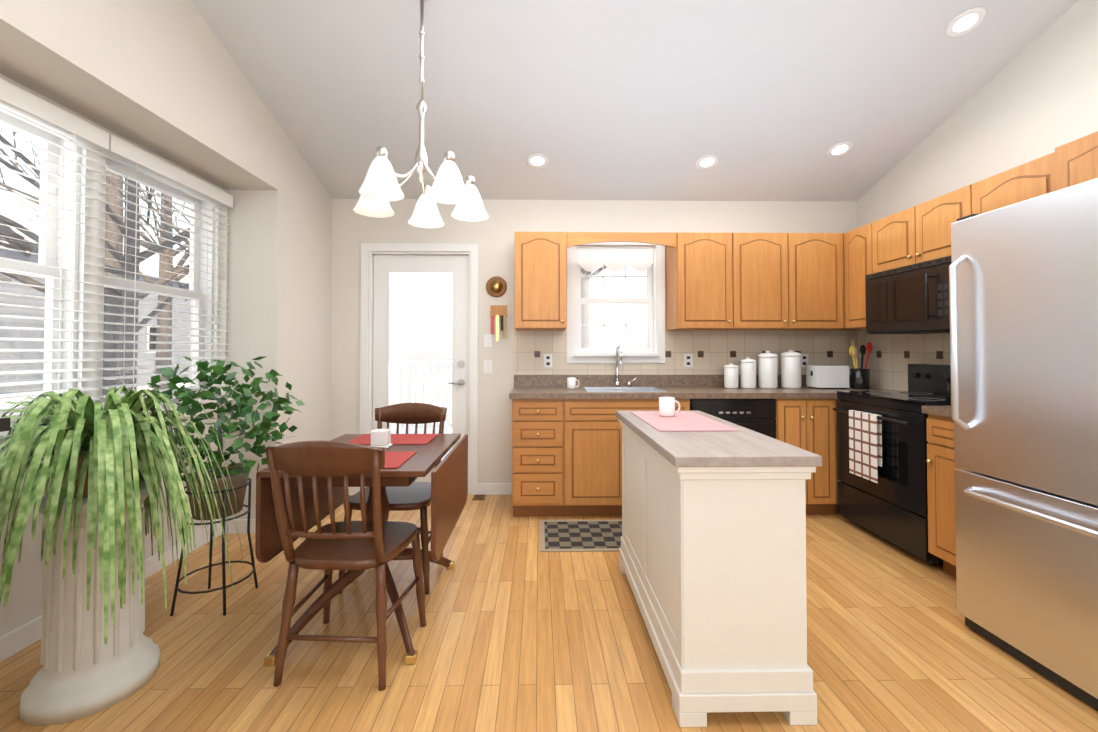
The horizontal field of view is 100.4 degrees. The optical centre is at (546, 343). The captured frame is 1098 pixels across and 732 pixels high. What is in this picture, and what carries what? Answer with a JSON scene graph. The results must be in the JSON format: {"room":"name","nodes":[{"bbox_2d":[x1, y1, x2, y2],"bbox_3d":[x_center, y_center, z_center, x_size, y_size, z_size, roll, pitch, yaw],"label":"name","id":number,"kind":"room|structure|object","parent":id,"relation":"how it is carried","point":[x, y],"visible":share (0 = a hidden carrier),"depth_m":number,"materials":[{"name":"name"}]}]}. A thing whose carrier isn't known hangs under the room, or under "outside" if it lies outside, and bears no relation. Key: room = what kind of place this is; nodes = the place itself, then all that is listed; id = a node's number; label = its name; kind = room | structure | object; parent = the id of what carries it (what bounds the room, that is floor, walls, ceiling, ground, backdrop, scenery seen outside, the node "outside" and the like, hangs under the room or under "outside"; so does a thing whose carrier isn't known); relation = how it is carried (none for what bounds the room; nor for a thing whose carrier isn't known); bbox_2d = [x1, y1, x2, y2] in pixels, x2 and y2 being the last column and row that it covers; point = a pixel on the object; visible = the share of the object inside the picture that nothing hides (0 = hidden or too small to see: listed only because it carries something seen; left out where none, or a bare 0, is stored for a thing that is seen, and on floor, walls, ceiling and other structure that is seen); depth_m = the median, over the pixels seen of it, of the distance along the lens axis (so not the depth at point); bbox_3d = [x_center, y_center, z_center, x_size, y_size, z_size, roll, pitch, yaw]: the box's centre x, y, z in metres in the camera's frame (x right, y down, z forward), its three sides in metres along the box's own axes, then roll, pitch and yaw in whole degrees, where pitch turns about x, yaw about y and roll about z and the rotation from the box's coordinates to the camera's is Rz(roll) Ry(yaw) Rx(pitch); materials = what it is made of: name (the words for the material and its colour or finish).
{"room":"kitchen","nodes":[
{"label":"kitchen","id":0,"kind":"room"},
{"bbox_2d":[0,74,225,636],"bbox_3d":[-2.210,0.085,1.317,0.150,2.300,3.500,0,-1,-1],"label":"wall","id":1,"kind":"structure","parent":0,"point":[24,602],"depth_m":1.93,"materials":[{"name":"paint"}]},
{"bbox_2d":[0,417,10,431],"bbox_3d":[-1.286,0.683,0.753,0.520,1.085,0.220,0,-1,-1],"label":"bookcase","id":2,"kind":"object","parent":1,"relation":"attached to","point":[4,423],"visible":1,"depth_m":0.87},
{"bbox_2d":[0,107,232,449],"bbox_3d":[-2.166,-0.304,1.375,0.180,1.440,3.410,0,-1,-1],"label":"window","id":3,"kind":"structure","parent":1,"relation":"in","point":[54,242],"depth_m":2.13,"materials":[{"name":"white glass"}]},
{"bbox_2d":[0,78,232,419],"bbox_3d":[-2.082,-0.357,1.377,0.061,1.295,3.290,0,-1,-1],"label":"window blinds","id":4,"kind":"object","parent":3,"relation":"attached to","point":[33,108],"visible":0.92,"depth_m":2.12,"materials":[{"name":"white plastic"}]},
{"bbox_2d":[0,0,331,518],"bbox_3d":[-2.017,-1.283,0.294,0.500,5.000,7.600,0,-1,-1],"label":"wall","id":5,"kind":"structure","parent":0,"point":[167,80],"depth_m":2.70,"materials":[{"name":"paint"}]},
{"bbox_2d":[0,523,221,661],"bbox_3d":[-2.128,1.190,1.300,0.014,0.090,3.500,0,-1,-1],"label":"baseboard","id":6,"kind":"structure","parent":5,"relation":"attached to","point":[18,639],"depth_m":1.93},
{"bbox_2d":[225,519,255,533],"bbox_3d":[-1.985,1.220,3.045,0.300,0.090,0.014,0,-1,-1],"label":"baseboard","id":7,"kind":"structure","parent":5,"relation":"attached to","point":[242,527],"depth_m":3.04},
{"bbox_2d":[0,494,1097,731],"bbox_3d":[0.253,1.247,0.289,5.600,0.060,7.600,0,-1,-1],"label":"floor","id":8,"kind":"structure","parent":0,"point":[520,632],"depth_m":1.83,"materials":[{"name":"brown wood"}]},
{"bbox_2d":[0,385,243,725],"bbox_3d":[-1.627,0.694,1.529,0.915,1.089,0.662,0,-1,-1],"label":"potted plant","id":9,"kind":"object","parent":8,"relation":"on","point":[100,650],"visible":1,"depth_m":1.54,"materials":[{"name":"plant"}]},
{"bbox_2d":[148,356,304,615],"bbox_3d":[-1.590,0.656,2.246,0.756,1.192,0.727,0,-1,-1],"label":"potted plant","id":10,"kind":"object","parent":8,"relation":"on","point":[238,475],"visible":0.83,"depth_m":2.17,"materials":[{"name":"green plant"}]},
{"bbox_2d":[264,440,425,690],"bbox_3d":[-0.777,0.794,1.812,0.466,0.902,0.487,0,-1,3],"label":"dining chair","id":11,"kind":"object","parent":8,"relation":"on","point":[377,542],"visible":1,"depth_m":1.66,"materials":[{"name":"brown wood"}]},
{"bbox_2d":[255,434,467,665],"bbox_3d":[-0.786,0.877,2.173,0.694,0.745,0.810,0,-1,-1],"label":"dining table","id":12,"kind":"object","parent":8,"relation":"on","point":[449,482],"visible":0.58,"depth_m":1.94,"materials":[{"name":"brown wood"}]},
{"bbox_2d":[371,429,391,447],"bbox_3d":[-0.806,0.462,2.220,0.090,0.084,0.070,0,-1,-1],"label":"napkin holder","id":13,"kind":"object","parent":12,"relation":"on","point":[380,437],"visible":0.92,"depth_m":2.19,"materials":[{"name":"white ceramic"}]},
{"bbox_2d":[348,434,437,443],"bbox_3d":[-0.809,0.506,2.419,0.410,0.003,0.270,0,-1,-1],"label":"placemat","id":14,"kind":"object","parent":12,"relation":"on","point":[406,438],"visible":0.71,"depth_m":2.40,"materials":[{"name":"red fabric"}]},
{"bbox_2d":[383,452,416,467],"bbox_3d":[-0.801,0.498,1.960,0.410,0.003,0.290,0,-1,-1],"label":"placemat","id":15,"kind":"object","parent":12,"relation":"on","point":[395,459],"visible":0.36,"depth_m":1.97,"materials":[{"name":"red fabric"}]},
{"bbox_2d":[338,402,446,594],"bbox_3d":[-0.814,0.806,2.528,0.466,0.902,0.487,0,-1,1],"label":"dining chair","id":16,"kind":"object","parent":8,"relation":"on","point":[415,496],"visible":0.44,"depth_m":2.52,"materials":[{"name":"brown wood"}]},
{"bbox_2d":[472,494,485,499],"bbox_3d":[-0.558,1.273,3.781,0.100,0.006,0.130,0,-1,-1],"label":"floor vent","id":17,"kind":"object","parent":8,"relation":"in","point":[478,497],"visible":1,"depth_m":3.77,"materials":[{"name":"brown metal"}]},
{"bbox_2d":[512,407,564,516],"bbox_3d":[-0.070,0.906,3.572,0.368,0.735,0.613,0,-1,-1],"label":"base cabinet","id":18,"kind":"object","parent":8,"relation":"on","point":[538,433],"depth_m":3.27,"materials":[{"name":"brown wood"}]},
{"bbox_2d":[567,377,579,388],"bbox_3d":[0.210,0.318,3.626,0.099,0.090,0.068,0,-1,-1],"label":"cup","id":19,"kind":"object","parent":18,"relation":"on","point":[571,382],"visible":1,"depth_m":3.60,"materials":[{"name":"white ceramic"}]},
{"bbox_2d":[540,520,621,551],"bbox_3d":[0.356,1.259,3.012,0.800,0.008,0.500,0,-1,-1],"label":"area rug","id":20,"kind":"object","parent":8,"relation":"on","point":[580,535],"visible":0.62,"depth_m":2.98,"materials":[{"name":"black fabric"}]},
{"bbox_2d":[561,407,676,515],"bbox_3d":[0.573,0.906,3.583,0.918,0.735,0.613,0,-1,-1],"label":"base cabinet","id":21,"kind":"object","parent":8,"relation":"on","point":[566,452],"depth_m":3.28,"materials":[{"name":"brown wood"}]},
{"bbox_2d":[690,399,775,438],"bbox_3d":[1.346,0.835,3.579,0.620,0.854,0.634,0,-1,-1],"label":"dishwasher","id":22,"kind":"object","parent":21,"relation":"in","point":[757,415],"visible":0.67,"depth_m":3.30,"materials":[{"name":"black"}]},
{"bbox_2d":[616,410,821,726],"bbox_3d":[0.643,0.811,2.039,0.480,0.872,1.140,0,-1,-1],"label":"kitchen island","id":23,"kind":"object","parent":8,"relation":"on","point":[712,557],"visible":0.94,"depth_m":1.51,"materials":[{"name":"beige paint"}]},
{"bbox_2d":[631,412,738,430],"bbox_3d":[0.639,0.376,2.232,0.340,0.003,0.600,0,-1,-1],"label":"placemat","id":24,"kind":"object","parent":23,"relation":"on","point":[685,421],"visible":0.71,"depth_m":2.15,"materials":[{"name":"pink fabric"}]},
{"bbox_2d":[659,397,679,416],"bbox_3d":[0.632,0.327,2.352,0.109,0.095,0.078,0,-1,-1],"label":"cup","id":25,"kind":"object","parent":24,"relation":"on","point":[666,406],"visible":1,"depth_m":2.32,"materials":[{"name":"white ceramic"}]},
{"bbox_2d":[774,395,839,514],"bbox_3d":[1.870,0.840,3.606,0.421,0.868,0.613,0,-1,-1],"label":"base cabinet","id":26,"kind":"object","parent":8,"relation":"on","point":[806,422],"depth_m":3.31,"materials":[{"name":"brown wood"}]},
{"bbox_2d":[661,387,888,398],"bbox_3d":[1.790,0.384,3.608,1.788,0.040,0.624,0,-1,-1],"label":"countertop","id":27,"kind":"structure","parent":26,"relation":"on","point":[677,392],"depth_m":3.33,"materials":[{"name":"stone"}]},
{"bbox_2d":[724,363,738,388],"bbox_3d":[1.494,0.264,3.709,0.114,0.200,0.114,0,-1,-1],"label":"canister","id":28,"kind":"object","parent":27,"relation":"on","point":[731,378],"visible":1,"depth_m":3.66,"materials":[{"name":"white ceramic"}]},
{"bbox_2d":[740,357,756,388],"bbox_3d":[1.634,0.239,3.711,0.125,0.250,0.125,0,-1,-1],"label":"canister","id":29,"kind":"object","parent":27,"relation":"on","point":[748,373],"visible":1,"depth_m":3.66,"materials":[{"name":"white ceramic"}]},
{"bbox_2d":[758,351,777,388],"bbox_3d":[1.794,0.214,3.715,0.150,0.300,0.150,0,-1,-1],"label":"canister","id":30,"kind":"object","parent":27,"relation":"on","point":[767,370],"visible":1,"depth_m":3.66,"materials":[{"name":"white ceramic"}]},
{"bbox_2d":[780,350,801,388],"bbox_3d":[1.984,0.210,3.718,0.156,0.310,0.156,0,-1,-1],"label":"canister","id":31,"kind":"object","parent":27,"relation":"on","point":[791,377],"visible":1,"depth_m":3.66,"materials":[{"name":"white ceramic"}]},
{"bbox_2d":[806,365,848,388],"bbox_3d":[2.267,0.271,3.702,0.255,0.187,0.160,0,-1,-1],"label":"toaster","id":32,"kind":"object","parent":27,"relation":"on","point":[827,376],"visible":1,"depth_m":3.62,"materials":[{"name":"white plastic"}]},
{"bbox_2d":[849,340,872,388],"bbox_3d":[2.495,0.168,3.653,0.185,0.392,0.139,0,-1,-1],"label":"utensil crock","id":33,"kind":"object","parent":27,"relation":"on","point":[859,378],"visible":1,"depth_m":3.61,"materials":[{"name":"black ceramic"}]},
{"bbox_2d":[833,364,950,564],"bbox_3d":[2.361,0.687,2.918,0.673,1.090,0.761,0,-1,-1],"label":"range","id":34,"kind":"object","parent":8,"relation":"on","point":[882,441],"visible":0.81,"depth_m":2.84,"materials":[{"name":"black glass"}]},
{"bbox_2d":[942,374,950,397],"bbox_3d":[2.491,0.225,2.741,0.241,0.211,0.190,0,-1,-1],"label":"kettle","id":35,"kind":"object","parent":34,"relation":"on","point":[948,386],"visible":0.06,"depth_m":2.75,"materials":[{"name":"black"}]},
{"bbox_2d":[922,406,962,577],"bbox_3d":[2.388,0.747,2.300,0.640,1.010,0.460,0,-1,-1],"label":"base cabinet","id":36,"kind":"object","parent":8,"relation":"on","point":[941,466],"visible":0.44,"depth_m":2.42,"materials":[{"name":"brown wood"}]},
{"bbox_2d":[330,199,856,482],"bbox_3d":[0.189,-0.094,3.987,5.600,2.750,0.150,0,-1,-1],"label":"wall","id":37,"kind":"structure","parent":0,"point":[492,236],"depth_m":3.91,"materials":[{"name":"paint"}]},
{"bbox_2d":[359,243,477,494],"bbox_3d":[-1.080,0.218,3.950,0.990,2.125,0.170,0,-1,-1],"label":"door frame","id":38,"kind":"structure","parent":37,"relation":"attached to","point":[369,251],"depth_m":3.88,"materials":[{"name":"white wood"}]},
{"bbox_2d":[373,255,467,481],"bbox_3d":[-1.080,0.252,3.915,0.812,2.016,0.099,0,-1,-1],"label":"door leaf","id":39,"kind":"structure","parent":37,"relation":"in","point":[385,266],"depth_m":3.93,"materials":[{"name":"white glass"}]},
{"bbox_2d":[484,334,491,346],"bbox_3d":[-0.499,-0.021,3.894,0.070,0.110,0.008,0,-1,-1],"label":"light switch","id":40,"kind":"object","parent":37,"relation":"attached to","point":[487,340],"visible":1,"depth_m":3.89,"materials":[{"name":"white plastic"}]},
{"bbox_2d":[484,360,492,372],"bbox_3d":[-0.499,0.199,3.890,0.075,0.115,0.008,0,-1,-1],"label":"light switch","id":41,"kind":"object","parent":37,"relation":"attached to","point":[488,366],"visible":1,"depth_m":3.89,"materials":[{"name":"white plastic"}]},
{"bbox_2d":[478,483,511,494],"bbox_3d":[-0.434,1.234,3.872,0.300,0.090,0.014,0,-1,-1],"label":"baseboard","id":42,"kind":"structure","parent":37,"relation":"attached to","point":[483,488],"depth_m":3.86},
{"bbox_2d":[486,276,506,296],"bbox_3d":[-0.429,-0.481,3.897,0.180,0.180,0.020,0,-1,-1],"label":"decorative plate","id":43,"kind":"object","parent":37,"relation":"attached to","point":[496,286],"visible":1,"depth_m":3.89,"materials":[{"name":"gold metal"}]},
{"bbox_2d":[490,305,506,340],"bbox_3d":[-0.409,-0.169,3.885,0.140,0.305,0.035,0,-1,-1],"label":"key rack","id":44,"kind":"object","parent":37,"relation":"attached to","point":[497,311],"visible":0.96,"depth_m":3.87,"materials":[{"name":"brown wood"}]},
{"bbox_2d":[514,232,569,329],"bbox_3d":[-0.051,-0.494,3.741,0.410,0.760,0.340,0,-1,-1],"label":"upper cabinet","id":45,"kind":"object","parent":37,"relation":"attached to","point":[540,272],"depth_m":3.57,"materials":[{"name":"brown wood"}]},
{"bbox_2d":[567,242,664,362],"bbox_3d":[0.590,-0.370,3.954,0.840,1.080,0.160,0,-1,-1],"label":"window","id":46,"kind":"structure","parent":37,"relation":"in","point":[654,300],"depth_m":3.92,"materials":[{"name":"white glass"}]},
{"bbox_2d":[577,248,652,271],"bbox_3d":[0.590,-0.717,3.942,0.656,0.203,0.008,0,-1,-1],"label":"valance curtain","id":47,"kind":"object","parent":46,"relation":"hanging from","point":[616,259],"visible":1,"depth_m":3.94,"materials":[{"name":"white fabric"}]},
{"bbox_2d":[514,375,849,414],"bbox_3d":[1.204,0.400,3.665,2.958,0.270,0.489,0,-1,-1],"label":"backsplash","id":48,"kind":"structure","parent":37,"relation":"attached to","point":[588,383],"depth_m":3.88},
{"bbox_2d":[514,330,857,374],"bbox_3d":[1.206,0.132,3.922,2.970,0.485,0.008,0,-1,-1],"label":"tile backsplash","id":49,"kind":"structure","parent":37,"relation":"attached to","point":[711,350],"depth_m":3.92,"materials":[{"name":"beige tile"}]},
{"bbox_2d":[544,354,552,366],"bbox_3d":[0.011,0.149,3.892,0.075,0.115,0.008,0,-1,-1],"label":"electrical outlet","id":50,"kind":"object","parent":49,"relation":"attached to","point":[548,360],"visible":1,"depth_m":3.89,"materials":[{"name":"white plastic"}]},
{"bbox_2d":[684,354,692,366],"bbox_3d":[1.211,0.149,3.913,0.075,0.115,0.008,0,-1,-1],"label":"electrical outlet","id":51,"kind":"object","parent":49,"relation":"attached to","point":[688,360],"visible":1,"depth_m":3.91,"materials":[{"name":"white plastic"}]},
{"bbox_2d":[801,354,808,366],"bbox_3d":[2.211,0.150,3.930,0.075,0.115,0.008,0,-1,-1],"label":"electrical outlet","id":52,"kind":"object","parent":49,"relation":"attached to","point":[804,360],"visible":0.83,"depth_m":3.93,"materials":[{"name":"white plastic"}]},
{"bbox_2d":[662,232,737,329],"bbox_3d":[1.244,-0.493,3.763,0.440,0.760,0.340,0,-1,-1],"label":"upper cabinet","id":53,"kind":"object","parent":37,"relation":"attached to","point":[702,281],"depth_m":3.60,"materials":[{"name":"brown wood"}]},
{"bbox_2d":[734,233,845,329],"bbox_3d":[1.901,-0.493,3.774,0.876,0.760,0.340,0,-1,-1],"label":"upper cabinet","id":54,"kind":"object","parent":37,"relation":"attached to","point":[754,281],"depth_m":3.61,"materials":[{"name":"brown wood"}]},
{"bbox_2d":[589,391,664,414],"bbox_3d":[0.599,0.444,3.413,0.588,0.173,0.006,0,-1,-1],"label":"sink","id":55,"kind":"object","parent":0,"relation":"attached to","point":[600,402],"depth_m":3.29,"materials":[{"name":"brown wood"}]},
{"bbox_2d":[191,0,1078,201],"bbox_3d":[0.253,-2.447,0.353,5.600,2.430,7.600,0,-1,-1],"label":"ceiling","id":56,"kind":"structure","parent":0,"point":[768,100],"depth_m":2.81,"materials":[{"name":"paint"}]},
{"bbox_2d":[353,0,488,227],"bbox_3d":[-0.631,-1.212,2.281,0.667,1.107,0.659,0,-1,-1],"label":"chandelier","id":57,"kind":"object","parent":56,"relation":"hanging from","point":[379,189],"visible":1,"depth_m":2.23,"materials":[{"name":"white glass"}]},
{"bbox_2d":[526,153,548,168],"bbox_3d":[-0.071,-1.375,3.459,0.170,0.055,0.164,0,-1,-1],"label":"recessed light","id":58,"kind":"object","parent":56,"relation":"in","point":[537,161],"visible":1,"depth_m":3.46,"materials":[{"name":"white plastic"}]},
{"bbox_2d":[695,154,718,169],"bbox_3d":[1.219,-1.375,3.481,0.170,0.055,0.164,0,-1,-1],"label":"recessed light","id":59,"kind":"object","parent":56,"relation":"in","point":[707,162],"visible":1,"depth_m":3.48,"materials":[{"name":"white plastic"}]},
{"bbox_2d":[827,141,853,157],"bbox_3d":[2.151,-1.419,3.358,0.170,0.055,0.164,0,-1,-1],"label":"recessed light","id":60,"kind":"object","parent":56,"relation":"in","point":[840,149],"visible":1,"depth_m":3.36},
{"bbox_2d":[945,7,986,37],"bbox_3d":[2.237,-1.711,2.444,0.170,0.055,0.164,0,-1,-1],"label":"recessed light","id":61,"kind":"object","parent":56,"relation":"in","point":[965,22],"visible":1,"depth_m":2.44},
{"bbox_2d":[856,0,1097,227],"bbox_3d":[2.827,-1.282,0.377,0.150,5.000,7.600,0,-1,-1],"label":"wall","id":62,"kind":"structure","parent":0,"point":[1037,98],"depth_m":2.66,"materials":[{"name":"paint"}]},
{"bbox_2d":[844,223,871,328],"bbox_3d":[2.524,-0.498,3.478,0.341,0.760,0.307,0,-1,-1],"label":"upper cabinet","id":63,"kind":"object","parent":62,"relation":"attached to","point":[858,241],"depth_m":3.48,"materials":[{"name":"brown wood"}]},
{"bbox_2d":[858,330,949,390],"bbox_3d":[2.703,0.116,3.001,0.008,0.485,1.830,0,-1,-1],"label":"tile backsplash","id":64,"kind":"structure","parent":62,"relation":"attached to","point":[890,358],"depth_m":3.50,"materials":[{"name":"beige tile"}]},
{"bbox_2d":[872,186,971,273],"bbox_3d":[2.533,-0.697,2.946,0.341,0.380,0.765,0,-1,-1],"label":"upper cabinet","id":65,"kind":"object","parent":62,"relation":"attached to","point":[919,233],"depth_m":2.92,"materials":[{"name":"brown wood"}]},
{"bbox_2d":[865,256,951,333],"bbox_3d":[2.486,-0.286,2.937,0.433,0.427,0.755,0,-1,-1],"label":"microwave","id":66,"kind":"object","parent":65,"relation":"attached to","point":[912,299],"visible":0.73,"depth_m":2.92,"materials":[{"name":"black"}]},
{"bbox_2d":[968,156,1047,213],"bbox_3d":[2.544,-0.518,2.335,0.341,0.760,0.451,0,-1,-1],"label":"upper cabinet","id":67,"kind":"object","parent":62,"relation":"attached to","point":[1026,181],"depth_m":2.35,"materials":[{"name":"brown wood"}]},
{"bbox_2d":[1044,131,1097,192],"bbox_3d":[2.534,-0.740,1.621,0.386,0.340,0.981,0,-1,-1],"label":"upper cabinet","id":68,"kind":"object","parent":62,"relation":"attached to","point":[1075,162],"depth_m":2.03,"materials":[{"name":"brown wood"}]},
{"bbox_3d":[2.303,0.357,1.590,0.815,1.765,0.920,0,-1,-1],"label":"refrigerator","id":69,"kind":"object","parent":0,"visible":0},
{"bbox_2d":[949,178,1097,709],"bbox_3d":[1.837,0.334,1.583,0.167,1.790,0.914,0,-1,-1],"label":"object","id":70,"kind":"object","parent":69,"relation":"attached to","point":[1023,289],"depth_m":1.72,"materials":[{"name":"silver metal"}]},
{"label":"outside","id":71,"kind":"structure","parent":0,"visible":0},
{"bbox_2d":[0,361,451,433],"bbox_3d":[-0.370,2.191,24.870,120.000,0.100,110.000,0,-1,-1],"label":"snow","id":72,"kind":"object","parent":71,"point":[397,393],"depth_m":20.37,"materials":[{"name":"white snow"}]},
{"bbox_2d":[0,170,188,394],"bbox_3d":[-5.604,-3.316,6.164,8.986,10.271,7.094,0,-1,-1],"label":"tree","id":73,"kind":"object","parent":72,"relation":"on","point":[111,263],"depth_m":6.26,"materials":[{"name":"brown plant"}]},
{"bbox_2d":[0,126,189,389],"bbox_3d":[-8.385,-4.187,9.350,10.163,12.123,7.785,0,-1,-1],"label":"tree","id":74,"kind":"object","parent":72,"relation":"on","point":[161,297],"depth_m":10.19,"materials":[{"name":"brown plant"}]},
{"bbox_2d":[0,135,189,392],"bbox_3d":[-4.473,-2.003,5.370,7.342,7.617,6.485,0,-1,-1],"label":"tree","id":75,"kind":"object","parent":72,"relation":"on","point":[32,246],"depth_m":4.98,"materials":[{"name":"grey plant"}]},
{"bbox_2d":[0,199,190,393],"bbox_3d":[-26.806,-2.277,20.991,11.800,8.700,17.800,0,-1,-1],"label":"neighbouring house","id":76,"kind":"structure","parent":72,"relation":"on","point":[5,288],"depth_m":18.88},
{"bbox_2d":[16,173,189,300],"bbox_3d":[-5.387,-2.344,8.270,6.260,8.398,6.849,0,-1,-1],"label":"tree","id":77,"kind":"object","parent":72,"relation":"on","point":[146,278],"depth_m":6.96,"materials":[{"name":"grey plant"}]},
{"bbox_2d":[389,362,451,460],"bbox_3d":[-0.964,1.031,5.454,4.545,1.550,2.840,0,-1,-1],"label":"railing","id":78,"kind":"object","parent":72,"relation":"on","point":[445,396],"depth_m":6.77,"materials":[{"name":"white wood"}]},
{"bbox_2d":[581,265,605,347],"bbox_3d":[1.668,-3.602,13.178,8.143,11.085,8.509,0,-1,-1],"label":"tree","id":79,"kind":"object","parent":72,"relation":"on","point":[584,294],"depth_m":12.83,"materials":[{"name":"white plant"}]}
]}

